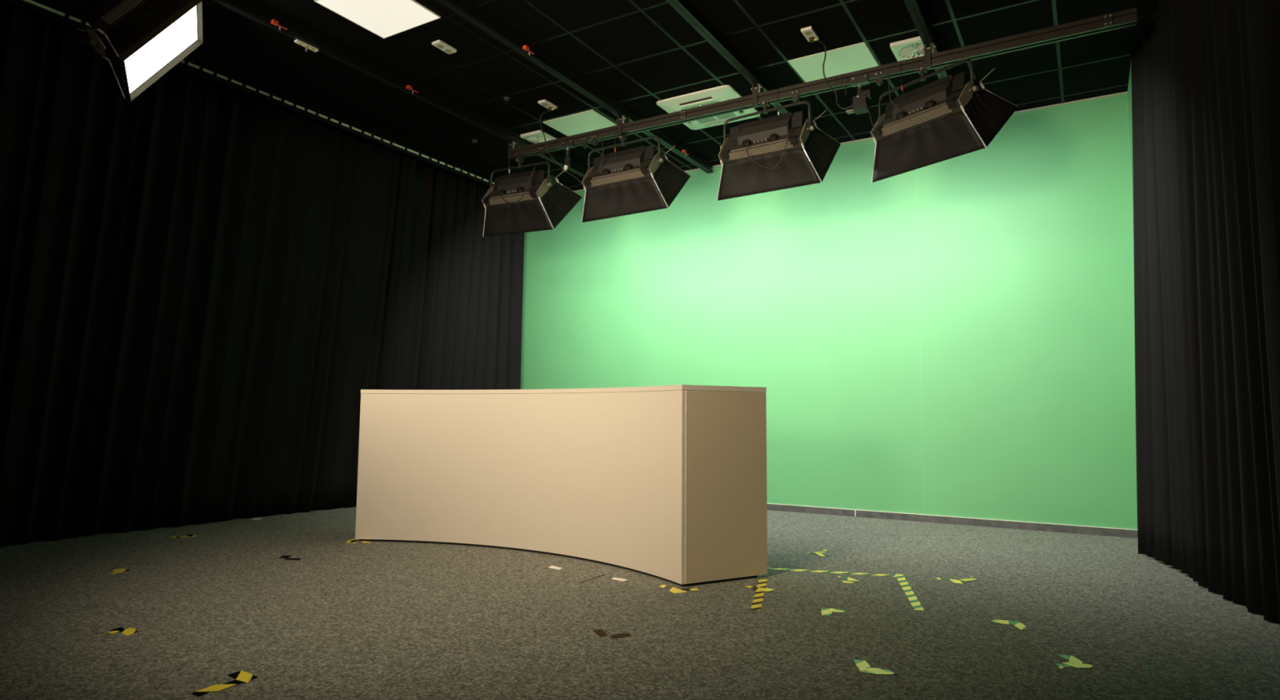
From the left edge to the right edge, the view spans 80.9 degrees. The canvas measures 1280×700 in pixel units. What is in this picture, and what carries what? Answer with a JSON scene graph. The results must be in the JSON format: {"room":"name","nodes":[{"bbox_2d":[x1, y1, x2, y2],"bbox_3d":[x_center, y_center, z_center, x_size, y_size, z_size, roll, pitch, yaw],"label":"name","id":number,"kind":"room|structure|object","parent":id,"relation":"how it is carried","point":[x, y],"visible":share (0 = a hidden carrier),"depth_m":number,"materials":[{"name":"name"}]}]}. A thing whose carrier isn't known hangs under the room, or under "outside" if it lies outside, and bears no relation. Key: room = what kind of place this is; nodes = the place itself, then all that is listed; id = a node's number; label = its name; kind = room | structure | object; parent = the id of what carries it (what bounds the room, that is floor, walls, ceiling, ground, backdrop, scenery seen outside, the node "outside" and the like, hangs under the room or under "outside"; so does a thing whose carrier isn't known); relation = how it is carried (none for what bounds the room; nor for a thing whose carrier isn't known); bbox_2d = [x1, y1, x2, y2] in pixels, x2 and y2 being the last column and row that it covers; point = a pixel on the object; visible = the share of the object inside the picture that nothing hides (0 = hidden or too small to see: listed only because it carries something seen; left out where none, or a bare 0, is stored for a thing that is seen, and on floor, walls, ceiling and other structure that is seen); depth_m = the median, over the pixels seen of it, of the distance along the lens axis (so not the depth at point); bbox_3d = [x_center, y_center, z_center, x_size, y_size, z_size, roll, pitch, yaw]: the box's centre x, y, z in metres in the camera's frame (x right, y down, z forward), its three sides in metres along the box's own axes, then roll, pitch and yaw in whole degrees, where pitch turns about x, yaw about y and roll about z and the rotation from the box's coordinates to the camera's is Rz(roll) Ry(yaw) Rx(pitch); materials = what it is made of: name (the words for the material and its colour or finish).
{"room":"television studio","nodes":[
{"label":"television studio","id":0,"kind":"room"},
{"bbox_2d":[0,0,1158,191],"bbox_3d":[-1.024,-2.606,3.545,9.600,0.100,11.000,-2,-6,31],"label":"ceiling","id":1,"kind":"structure","parent":0,"point":[633,37],"depth_m":6.04,"materials":[{"name":"tile"}]},
{"bbox_2d":[4,0,494,186],"bbox_3d":[-3.785,-2.337,6.002,0.036,0.058,9.200,-2,-6,31],"label":"track","id":2,"kind":"object","parent":1,"relation":"attached to","point":[30,5],"visible":0.73,"depth_m":6.78,"materials":[{"name":"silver metal"}]},
{"bbox_2d":[0,4,524,546],"bbox_3d":[-4.192,-0.403,6.070,0.890,3.760,9.000,-2,-6,31],"label":"curtain","id":3,"kind":"object","parent":2,"relation":"hanging from","point":[202,285],"visible":0.88,"depth_m":6.45,"materials":[{"name":"black fabric"}]},
{"bbox_2d":[314,0,440,39],"bbox_3d":[-1.845,-2.407,5.297,0.600,0.010,0.600,-2,-6,31],"label":"ceiling panel","id":4,"kind":"object","parent":1,"relation":"attached to","point":[384,19],"visible":1,"depth_m":5.35,"materials":[{"name":"white plastic"}]},
{"bbox_2d":[209,0,587,177],"bbox_3d":[-2.985,-2.385,4.793,0.068,0.148,10.350,-2,-6,31],"label":"ceiling track","id":5,"kind":"object","parent":1,"relation":"attached to","point":[247,9],"depth_m":6.10,"materials":[{"name":"black metal"}]},
{"bbox_2d":[271,19,287,30],"bbox_3d":[-2.580,-2.316,5.367,0.032,0.048,0.115,-2,-6,31],"label":"clip","id":6,"kind":"object","parent":5,"relation":"attached to","point":[273,22],"visible":1,"depth_m":5.34,"materials":[{"name":"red plastic"}]},
{"bbox_2d":[405,84,417,93],"bbox_3d":[-1.947,-2.221,6.419,0.032,0.048,0.115,-2,-6,31],"label":"clip","id":7,"kind":"object","parent":5,"relation":"attached to","point":[408,87],"visible":1,"depth_m":6.39,"materials":[{"name":"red plastic"}]},
{"bbox_2d":[507,141,519,159],"bbox_3d":[-1.280,-2.015,7.612,0.095,0.183,0.102,-2,-6,31],"label":"hanger","id":8,"kind":"object","parent":5,"relation":"hanging from","point":[513,144],"visible":0.94,"depth_m":7.57,"materials":[{"name":"black metal"}]},
{"bbox_2d":[511,8,1137,159],"bbox_3d":[0.970,-2.052,6.254,5.300,0.149,0.087,-2,-6,31],"label":"rail","id":9,"kind":"object","parent":8,"relation":"hanging from","point":[1126,18],"depth_m":5.76,"materials":[{"name":"grey metal"}]},
{"bbox_2d":[514,155,524,163],"bbox_3d":[-1.216,-1.919,7.549,0.080,0.056,0.070,-2,-6,31],"label":"clamp","id":10,"kind":"object","parent":9,"relation":"attached to","point":[519,159],"visible":1,"depth_m":7.54,"materials":[{"name":"black metal"}]},
{"bbox_2d":[481,146,582,237],"bbox_3d":[-1.151,-1.557,7.668,0.967,0.839,0.596,-3,-6,33],"label":"light","id":11,"kind":"object","parent":10,"relation":"hanging from","point":[545,202],"depth_m":7.47,"materials":[{"name":"black metal"}]},
{"bbox_2d":[501,166,535,204],"bbox_3d":[-1.187,-1.592,7.297,0.429,0.327,0.008,-2,-6,31],"label":"power cable","id":12,"kind":"object","parent":11,"relation":"attached to","point":[535,166],"visible":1,"depth_m":7.25,"materials":[{"name":"grey plastic"}]},
{"bbox_2d":[561,139,576,172],"bbox_3d":[-0.688,-1.857,7.202,0.130,0.301,0.076,-2,-6,31],"label":"spigot","id":13,"kind":"object","parent":9,"relation":"hanging from","point":[567,144],"visible":1,"depth_m":7.18,"materials":[{"name":"black metal"}]},
{"bbox_2d":[617,134,626,140],"bbox_3d":[-0.165,-1.972,6.940,0.080,0.039,0.070,-2,-6,31],"label":"clamp","id":14,"kind":"object","parent":9,"relation":"attached to","point":[623,136],"visible":1,"depth_m":6.93,"materials":[{"name":"black metal"}]},
{"bbox_2d":[581,135,690,222],"bbox_3d":[-0.080,-1.584,7.043,0.950,0.730,0.599,-3,-6,31],"label":"light","id":15,"kind":"object","parent":14,"relation":"hanging from","point":[640,180],"visible":0.99,"depth_m":6.85,"materials":[{"name":"grey metal"}]},
{"bbox_2d":[591,138,604,175],"bbox_3d":[-0.391,-1.792,6.953,0.128,0.330,0.008,-2,-6,31],"label":"power cable","id":16,"kind":"object","parent":15,"relation":"attached to","point":[601,139],"visible":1,"depth_m":6.93,"materials":[{"name":"grey plastic"}]},
{"bbox_2d":[759,101,769,107],"bbox_3d":[1.030,-2.031,6.187,0.080,0.029,0.070,-2,-6,31],"label":"clamp","id":17,"kind":"object","parent":9,"relation":"attached to","point":[766,103],"visible":1,"depth_m":6.18,"materials":[{"name":"black metal"}]},
{"bbox_2d":[716,100,840,200],"bbox_3d":[1.119,-1.649,6.291,0.950,0.729,0.594,-3,-6,36],"label":"light","id":18,"kind":"object","parent":17,"relation":"hanging from","point":[806,144],"visible":1,"depth_m":6.11,"materials":[{"name":"grey metal"}]},
{"bbox_2d":[746,122,788,168],"bbox_3d":[1.013,-1.608,5.974,0.357,0.354,0.008,-2,-6,31],"label":"power cable","id":19,"kind":"object","parent":18,"relation":"hanging from","point":[786,122],"visible":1,"depth_m":5.92,"materials":[{"name":"grey plastic"}]},
{"bbox_2d":[777,88,779,119],"bbox_3d":[1.131,-1.973,6.109,0.024,0.331,0.020,-2,-6,31],"label":"wire","id":20,"kind":"object","parent":9,"relation":"hanging from","point":[777,89],"visible":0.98,"depth_m":6.11,"materials":[{"name":"grey"}]},
{"bbox_2d":[838,74,846,94],"bbox_3d":[1.564,-2.052,5.799,0.064,0.171,0.008,-2,-6,31],"label":"power cable","id":21,"kind":"object","parent":9,"relation":"hanging from","point":[841,74],"visible":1,"depth_m":5.79,"materials":[{"name":"grey plastic"}]},
{"bbox_2d":[845,74,871,115],"bbox_3d":[1.685,-1.971,5.769,0.190,0.281,0.120,-2,-6,31],"label":"spigot","id":22,"kind":"object","parent":9,"relation":"hanging from","point":[859,106],"visible":0.99,"depth_m":5.74,"materials":[{"name":"black metal"}]},
{"bbox_2d":[864,100,879,133],"bbox_3d":[1.732,-1.743,5.612,0.105,0.275,0.008,-2,-6,31],"label":"power cable","id":23,"kind":"object","parent":22,"relation":"hanging from","point":[864,100],"visible":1,"depth_m":5.61,"materials":[{"name":"grey plastic"}]},
{"bbox_2d":[900,60,904,102],"bbox_3d":[1.963,-2.009,5.611,0.024,0.331,0.020,-2,-6,31],"label":"wire","id":24,"kind":"object","parent":9,"relation":"hanging from","point":[902,90],"visible":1,"depth_m":5.61,"materials":[{"name":"grey metal"}]},
{"bbox_2d":[915,66,927,74],"bbox_3d":[2.094,-2.078,5.569,0.080,0.025,0.070,-2,-6,31],"label":"clamp","id":25,"kind":"object","parent":9,"relation":"attached to","point":[920,70],"visible":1,"depth_m":5.56,"materials":[{"name":"black metal"}]},
{"bbox_2d":[870,58,1017,182],"bbox_3d":[2.218,-1.701,5.631,0.600,0.730,0.950,4,-7,-35],"label":"light","id":26,"kind":"object","parent":25,"relation":"hanging from","point":[947,117],"visible":1,"depth_m":5.41,"materials":[{"name":"grey metal"}]},
{"bbox_2d":[887,75,905,111],"bbox_3d":[1.901,-1.904,5.560,0.124,0.310,0.008,-2,-6,31],"label":"power cable","id":27,"kind":"object","parent":26,"relation":"attached to","point":[887,75],"visible":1,"depth_m":5.58,"materials":[{"name":"grey plastic"}]},
{"bbox_2d":[431,40,456,54],"bbox_3d":[-1.520,-2.352,5.827,0.082,0.023,0.184,-2,-6,31],"label":"socket","id":28,"kind":"object","parent":1,"relation":"attached to","point":[438,44],"visible":1,"depth_m":5.81,"materials":[{"name":"white plastic"}]},
{"bbox_2d":[471,139,477,143],"bbox_3d":[-1.733,-2.181,7.848,0.068,0.023,0.068,-2,-6,31],"label":"ceiling detector","id":29,"kind":"object","parent":1,"relation":"attached to","point":[474,141],"visible":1,"depth_m":7.83,"materials":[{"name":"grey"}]},
{"bbox_2d":[502,97,510,101],"bbox_3d":[-1.206,-2.268,6.785,0.068,0.023,0.068,-2,-6,31],"label":"ceiling detector","id":30,"kind":"object","parent":1,"relation":"attached to","point":[505,99],"visible":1,"depth_m":6.77,"materials":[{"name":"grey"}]},
{"bbox_2d":[520,129,555,143],"bbox_3d":[-1.062,-2.180,7.751,0.312,0.030,0.303,-2,-6,31],"label":"ceiling vent","id":31,"kind":"object","parent":1,"relation":"in","point":[535,137],"visible":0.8,"depth_m":7.67,"materials":[{"name":"white metal"}]},
{"bbox_2d":[537,99,557,109],"bbox_3d":[-0.849,-2.255,6.902,0.082,0.023,0.184,-2,-6,31],"label":"socket","id":32,"kind":"object","parent":1,"relation":"attached to","point":[544,103],"visible":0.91,"depth_m":6.87,"materials":[{"name":"white plastic"}]},
{"bbox_2d":[539,111,582,183],"bbox_3d":[-0.780,-1.898,7.052,0.374,0.664,0.308,-2,-6,31],"label":"power cable","id":33,"kind":"object","parent":32,"relation":"hanging from","point":[547,111],"visible":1,"depth_m":7.09,"materials":[{"name":"grey plastic"}]},
{"bbox_2d":[435,0,712,173],"bbox_3d":[-1.861,-2.459,4.123,0.068,0.096,10.350,-2,-6,31],"label":"ceiling track","id":34,"kind":"object","parent":1,"relation":"attached to","point":[464,9],"visible":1,"depth_m":6.06,"materials":[{"name":"black metal"}]},
{"bbox_2d":[522,44,534,55],"bbox_3d":[-0.844,-2.273,5.713,0.032,0.048,0.115,-2,-6,31],"label":"clip","id":35,"kind":"object","parent":34,"relation":"attached to","point":[525,47],"visible":1,"depth_m":5.68,"materials":[{"name":"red plastic"}]},
{"bbox_2d":[616,115,628,135],"bbox_3d":[-0.156,-2.064,6.941,0.095,0.183,0.102,-2,-6,31],"label":"hanger","id":36,"kind":"object","parent":34,"relation":"hanging from","point":[623,119],"visible":0.97,"depth_m":6.90,"materials":[{"name":"black metal"}]},
{"bbox_2d":[681,149,688,155],"bbox_3d":[0.482,-2.074,7.916,0.032,0.048,0.115,-2,-6,31],"label":"clip","id":37,"kind":"object","parent":34,"relation":"attached to","point":[683,151],"visible":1,"depth_m":7.88,"materials":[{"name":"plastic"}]},
{"bbox_2d":[542,110,617,136],"bbox_3d":[-0.544,-2.214,7.429,0.590,0.010,0.590,-2,-6,31],"label":"ceiling panel","id":38,"kind":"object","parent":1,"relation":"attached to","point":[590,120],"visible":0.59,"depth_m":7.34,"materials":[{"name":"white"}]},
{"bbox_2d":[4,0,1160,187],"bbox_3d":[-1.071,-2.566,3.464,9.400,0.014,10.820,-2,-6,31],"label":"trim","id":39,"kind":"structure","parent":1,"relation":"attached to","point":[842,2],"depth_m":6.03,"materials":[{"name":"black metal"}]},
{"bbox_2d":[656,84,759,129],"bbox_3d":[0.644,-2.222,6.975,0.735,0.051,0.765,-2,-6,31],"label":"air conditioning unit","id":40,"kind":"object","parent":1,"relation":"attached to","point":[722,93],"visible":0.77,"depth_m":6.79,"materials":[{"name":"white plastic"}]},
{"bbox_2d":[681,101,736,124],"bbox_3d":[0.644,-2.209,6.973,0.385,0.003,0.415,-2,-6,31],"label":"grille","id":41,"kind":"object","parent":40,"relation":"attached to","point":[725,117],"depth_m":7.07,"materials":[{"name":"metal"}]},
{"bbox_2d":[665,0,804,119],"bbox_3d":[-0.721,-2.508,3.441,0.068,0.096,10.350,-2,-6,31],"label":"ceiling track","id":42,"kind":"object","parent":1,"relation":"attached to","point":[686,9],"visible":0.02,"depth_m":5.62,"materials":[{"name":"black metal"}]},
{"bbox_2d":[751,83,763,106],"bbox_3d":[0.984,-2.113,6.258,0.095,0.183,0.102,-2,-6,31],"label":"hanger","id":43,"kind":"object","parent":42,"relation":"hanging from","point":[759,89],"visible":0.97,"depth_m":6.22,"materials":[{"name":"black metal"}]},
{"bbox_2d":[800,26,818,41],"bbox_3d":[1.266,-2.351,5.585,0.082,0.023,0.184,-2,-6,31],"label":"socket","id":44,"kind":"object","parent":1,"relation":"attached to","point":[808,32],"visible":0.97,"depth_m":5.55,"materials":[{"name":"white plastic"}]},
{"bbox_2d":[808,36,817,43],"bbox_3d":[1.297,-2.323,5.614,0.064,0.028,0.042,-2,-6,31],"label":"plug","id":45,"kind":"object","parent":44,"relation":"attached to","point":[811,39],"visible":1,"depth_m":5.60,"materials":[{"name":"grey plastic"}]},
{"bbox_2d":[817,39,852,109],"bbox_3d":[1.468,-2.097,5.754,0.435,0.434,0.156,3,-6,-31],"label":"power cable","id":46,"kind":"object","parent":45,"relation":"hanging from","point":[819,41],"visible":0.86,"depth_m":5.69,"materials":[{"name":"grey plastic"}]},
{"bbox_2d":[787,42,879,82],"bbox_3d":[1.604,-2.309,6.124,0.610,0.010,0.605,-2,-6,31],"label":"ceiling panel","id":47,"kind":"object","parent":1,"relation":"attached to","point":[856,57],"visible":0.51,"depth_m":6.04,"materials":[{"name":"white"}]},
{"bbox_2d":[889,36,924,61],"bbox_3d":[2.126,-2.322,5.790,0.311,0.030,0.320,-2,-6,31],"label":"ceiling vent","id":48,"kind":"object","parent":1,"relation":"in","point":[910,48],"visible":0.7,"depth_m":5.76,"materials":[{"name":"white metal"}]},
{"bbox_2d":[903,0,950,79],"bbox_3d":[0.446,-2.559,2.743,0.068,0.096,10.350,-2,-6,31],"label":"ceiling track","id":49,"kind":"object","parent":1,"relation":"attached to","point":[915,8],"visible":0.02,"depth_m":5.31,"materials":[{"name":"black metal"}]},
{"bbox_2d":[922,43,936,69],"bbox_3d":[2.151,-2.163,5.561,0.095,0.183,0.102,-2,-6,31],"label":"hanger","id":50,"kind":"object","parent":49,"relation":"hanging from","point":[927,52],"visible":0.98,"depth_m":5.52,"materials":[{"name":"black metal"}]},
{"bbox_2d":[1130,0,1279,624],"bbox_3d":[2.339,-0.750,1.717,0.185,3.816,8.357,-1,-5,20],"label":"curtain","id":51,"kind":"object","parent":1,"relation":"hanging from","point":[1206,73],"visible":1,"depth_m":4.33,"materials":[{"name":"black fabric"}]},
{"bbox_2d":[0,505,1279,699],"bbox_3d":[-1.056,1.320,3.209,9.600,0.100,11.000,-2,-6,31],"label":"floor","id":52,"kind":"structure","parent":0,"point":[374,620],"depth_m":3.63,"materials":[{"name":"carpet"}]},
{"bbox_2d":[109,568,129,574],"bbox_3d":[-3.249,1.375,4.664,0.155,0.003,0.122,-2,-6,31],"label":"floor marker","id":53,"kind":"object","parent":52,"relation":"on","point":[117,571],"visible":1,"depth_m":4.68,"materials":[{"name":"yellow plastic"}]},
{"bbox_2d":[109,626,137,635],"bbox_3d":[-2.337,1.274,3.400,0.144,0.003,0.101,-1,-5,13],"label":"floor marker","id":54,"kind":"object","parent":52,"relation":"on","point":[130,631],"visible":1,"depth_m":3.40,"materials":[{"name":"yellow"}]},
{"bbox_2d":[170,534,196,537],"bbox_3d":[-3.632,1.484,5.974,0.188,0.003,0.148,3,-5,-27],"label":"floor marker","id":55,"kind":"object","parent":52,"relation":"on","point":[188,535],"visible":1,"depth_m":5.96,"materials":[{"name":"yellow plastic"}]},
{"bbox_2d":[191,671,257,696],"bbox_3d":[-1.536,1.226,2.760,0.149,0.003,0.235,-2,-6,31],"label":"floor marker","id":56,"kind":"object","parent":52,"relation":"on","point":[243,677],"visible":1,"depth_m":2.76,"materials":[{"name":"yellow"}]},
{"bbox_2d":[279,555,301,560],"bbox_3d":[-2.399,1.423,5.130,0.259,0.001,0.108,-4,-7,43],"label":"floor marker","id":57,"kind":"object","parent":52,"relation":"on","point":[286,557],"visible":1,"depth_m":5.13,"materials":[{"name":"black"}]},
{"bbox_2d":[346,538,370,543],"bbox_3d":[-2.208,1.481,5.801,0.145,0.003,0.280,5,-7,-44],"label":"floor marker","id":58,"kind":"object","parent":52,"relation":"on","point":[353,540],"visible":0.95,"depth_m":5.80,"materials":[{"name":"yellow plastic"}]},
{"bbox_2d":[547,565,562,569],"bbox_3d":[-0.554,1.416,4.879,0.126,0.001,0.057,-4,-7,43],"label":"tape","id":59,"kind":"object","parent":52,"relation":"on","point":[551,566],"visible":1,"depth_m":4.88,"materials":[{"name":"beige"}]},
{"bbox_2d":[355,385,767,586],"bbox_3d":[-0.719,0.883,5.560,3.487,1.176,1.014,-2,-6,31],"label":"reception desk","id":60,"kind":"object","parent":52,"relation":"on","point":[668,483],"visible":1,"depth_m":5.20,"materials":[{"name":"beige laminate"}]},
{"bbox_2d":[592,629,631,639],"bbox_3d":[-0.125,1.295,3.431,0.142,0.001,0.158,2,-5,-22],"label":"floor marker","id":61,"kind":"object","parent":52,"relation":"on","point":[600,633],"visible":1,"depth_m":3.41,"materials":[{"name":"brown"}]},
{"bbox_2d":[611,577,627,581],"bbox_3d":[-0.127,1.391,4.551,0.112,0.001,0.050,-3,-6,36],"label":"tape","id":62,"kind":"object","parent":52,"relation":"on","point":[614,578],"visible":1,"depth_m":4.56,"materials":[{"name":"beige"}]},
{"bbox_2d":[659,585,699,593],"bbox_3d":[0.224,1.375,4.337,0.169,0.003,0.214,3,-5,-25],"label":"floor marker","id":63,"kind":"object","parent":52,"relation":"on","point":[674,590],"visible":1,"depth_m":4.29,"materials":[{"name":"yellow"}]},
{"bbox_2d":[750,578,767,610],"bbox_3d":[0.673,1.369,4.221,0.050,0.001,0.750,-1,-5,12],"label":"tape","id":64,"kind":"object","parent":52,"relation":"on","point":[758,597],"visible":1,"depth_m":4.13,"materials":[{"name":"yellow plastic"}]},
{"bbox_2d":[745,586,774,591],"bbox_3d":[0.679,1.376,4.325,0.103,0.001,0.164,5,-7,-43],"label":"tape","id":65,"kind":"object","parent":52,"relation":"on","point":[753,588],"visible":1,"depth_m":4.32,"materials":[{"name":"yellow plastic"}]},
{"bbox_2d":[807,550,829,556],"bbox_3d":[1.352,1.481,5.472,0.250,0.003,0.178,5,-6,-40],"label":"floor marker","id":66,"kind":"object","parent":52,"relation":"on","point":[822,551],"visible":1,"depth_m":5.47,"materials":[{"name":"yellow plastic"}]},
{"bbox_2d":[820,608,846,616],"bbox_3d":[0.972,1.337,3.829,0.125,0.003,0.162,-2,-6,31],"label":"floor marker","id":67,"kind":"object","parent":52,"relation":"on","point":[827,612],"visible":1,"depth_m":3.85,"materials":[{"name":"yellow plastic"}]},
{"bbox_2d":[767,567,924,610],"bbox_3d":[1.088,1.388,4.419,0.988,0.003,0.902,-1,-5,13],"label":"hazard line","id":68,"kind":"object","parent":52,"relation":"on","point":[913,599],"visible":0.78,"depth_m":4.59,"materials":[{"name":"yellow plastic"}]},
{"bbox_2d":[838,576,860,583],"bbox_3d":[1.282,1.405,4.592,0.113,0.003,0.199,0,-5,5],"label":"floor marker","id":69,"kind":"object","parent":52,"relation":"on","point":[849,580],"visible":1,"depth_m":4.57,"materials":[{"name":"yellow plastic"}]},
{"bbox_2d":[853,659,894,675],"bbox_3d":[0.933,1.266,2.996,0.128,0.003,0.173,0,-5,2],"label":"floor marker","id":70,"kind":"object","parent":52,"relation":"on","point":[863,666],"visible":1,"depth_m":2.96,"materials":[{"name":"yellow plastic"}]},
{"bbox_2d":[935,576,978,583],"bbox_3d":[1.967,1.415,4.644,0.251,0.003,0.181,4,-6,-39],"label":"floor marker","id":71,"kind":"object","parent":52,"relation":"on","point":[966,580],"visible":1,"depth_m":4.61,"materials":[{"name":"yellow plastic"}]},
{"bbox_2d":[990,619,1027,630],"bbox_3d":[1.811,1.327,3.633,0.132,0.003,0.185,3,-6,-28],"label":"floor marker","id":72,"kind":"object","parent":52,"relation":"on","point":[1020,626],"visible":1,"depth_m":3.65,"materials":[{"name":"yellow plastic"}]},
{"bbox_2d":[1055,654,1093,668],"bbox_3d":[1.747,1.279,3.082,0.150,0.003,0.175,1,-5,-3],"label":"floor marker","id":73,"kind":"object","parent":52,"relation":"on","point":[1074,662],"visible":1,"depth_m":3.05,"materials":[{"name":"yellow"}]},
{"bbox_2d":[520,93,1137,529],"bbox_3d":[1.030,-0.198,8.389,7.975,3.840,0.120,-2,-6,31],"label":"screen","id":74,"kind":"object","parent":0,"point":[955,336],"depth_m":7.37,"materials":[{"name":"green fabric"}]},
{"bbox_2d":[573,91,1127,191],"bbox_3d":[1.420,-2.127,8.246,6.615,0.010,0.020,-2,-6,31],"label":"trim","id":75,"kind":"structure","parent":74,"relation":"attached to","point":[1122,93],"depth_m":6.88,"materials":[{"name":"beige"}]},
{"bbox_2d":[766,503,1137,538],"bbox_3d":[1.392,1.660,7.926,6.615,0.066,0.012,-2,-6,31],"label":"baseboard","id":76,"kind":"structure","parent":74,"relation":"attached to","point":[860,513],"depth_m":6.95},
{"bbox_2d":[1127,62,1133,196],"bbox_3d":[4.042,-0.378,6.006,0.050,3.840,0.880,-2,-6,31],"label":"wall","id":77,"kind":"structure","parent":0,"point":[1129,91],"depth_m":6.34,"materials":[{"name":"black paint"}]},
{"bbox_3d":[-3.529,-2.375,4.803,0.100,0.183,0.100,-2,-6,31],"label":"pole","id":78,"kind":"object","parent":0,"visible":0},
{"bbox_2d":[63,0,203,102],"bbox_3d":[-3.210,-2.043,4.858,0.461,0.806,0.787,-4,-7,43],"label":"light","id":79,"kind":"object","parent":78,"relation":"hanging from","point":[142,41],"visible":1,"depth_m":4.80,"materials":[{"name":"black metal"}]},
{"bbox_2d":[124,6,197,93],"bbox_3d":[-3.141,-1.985,4.917,0.004,0.669,0.429,36,-31,-14],"label":"diffuser","id":80,"kind":"object","parent":79,"relation":"attached to","point":[167,45],"depth_m":4.95,"materials":[{"name":"white plastic"}]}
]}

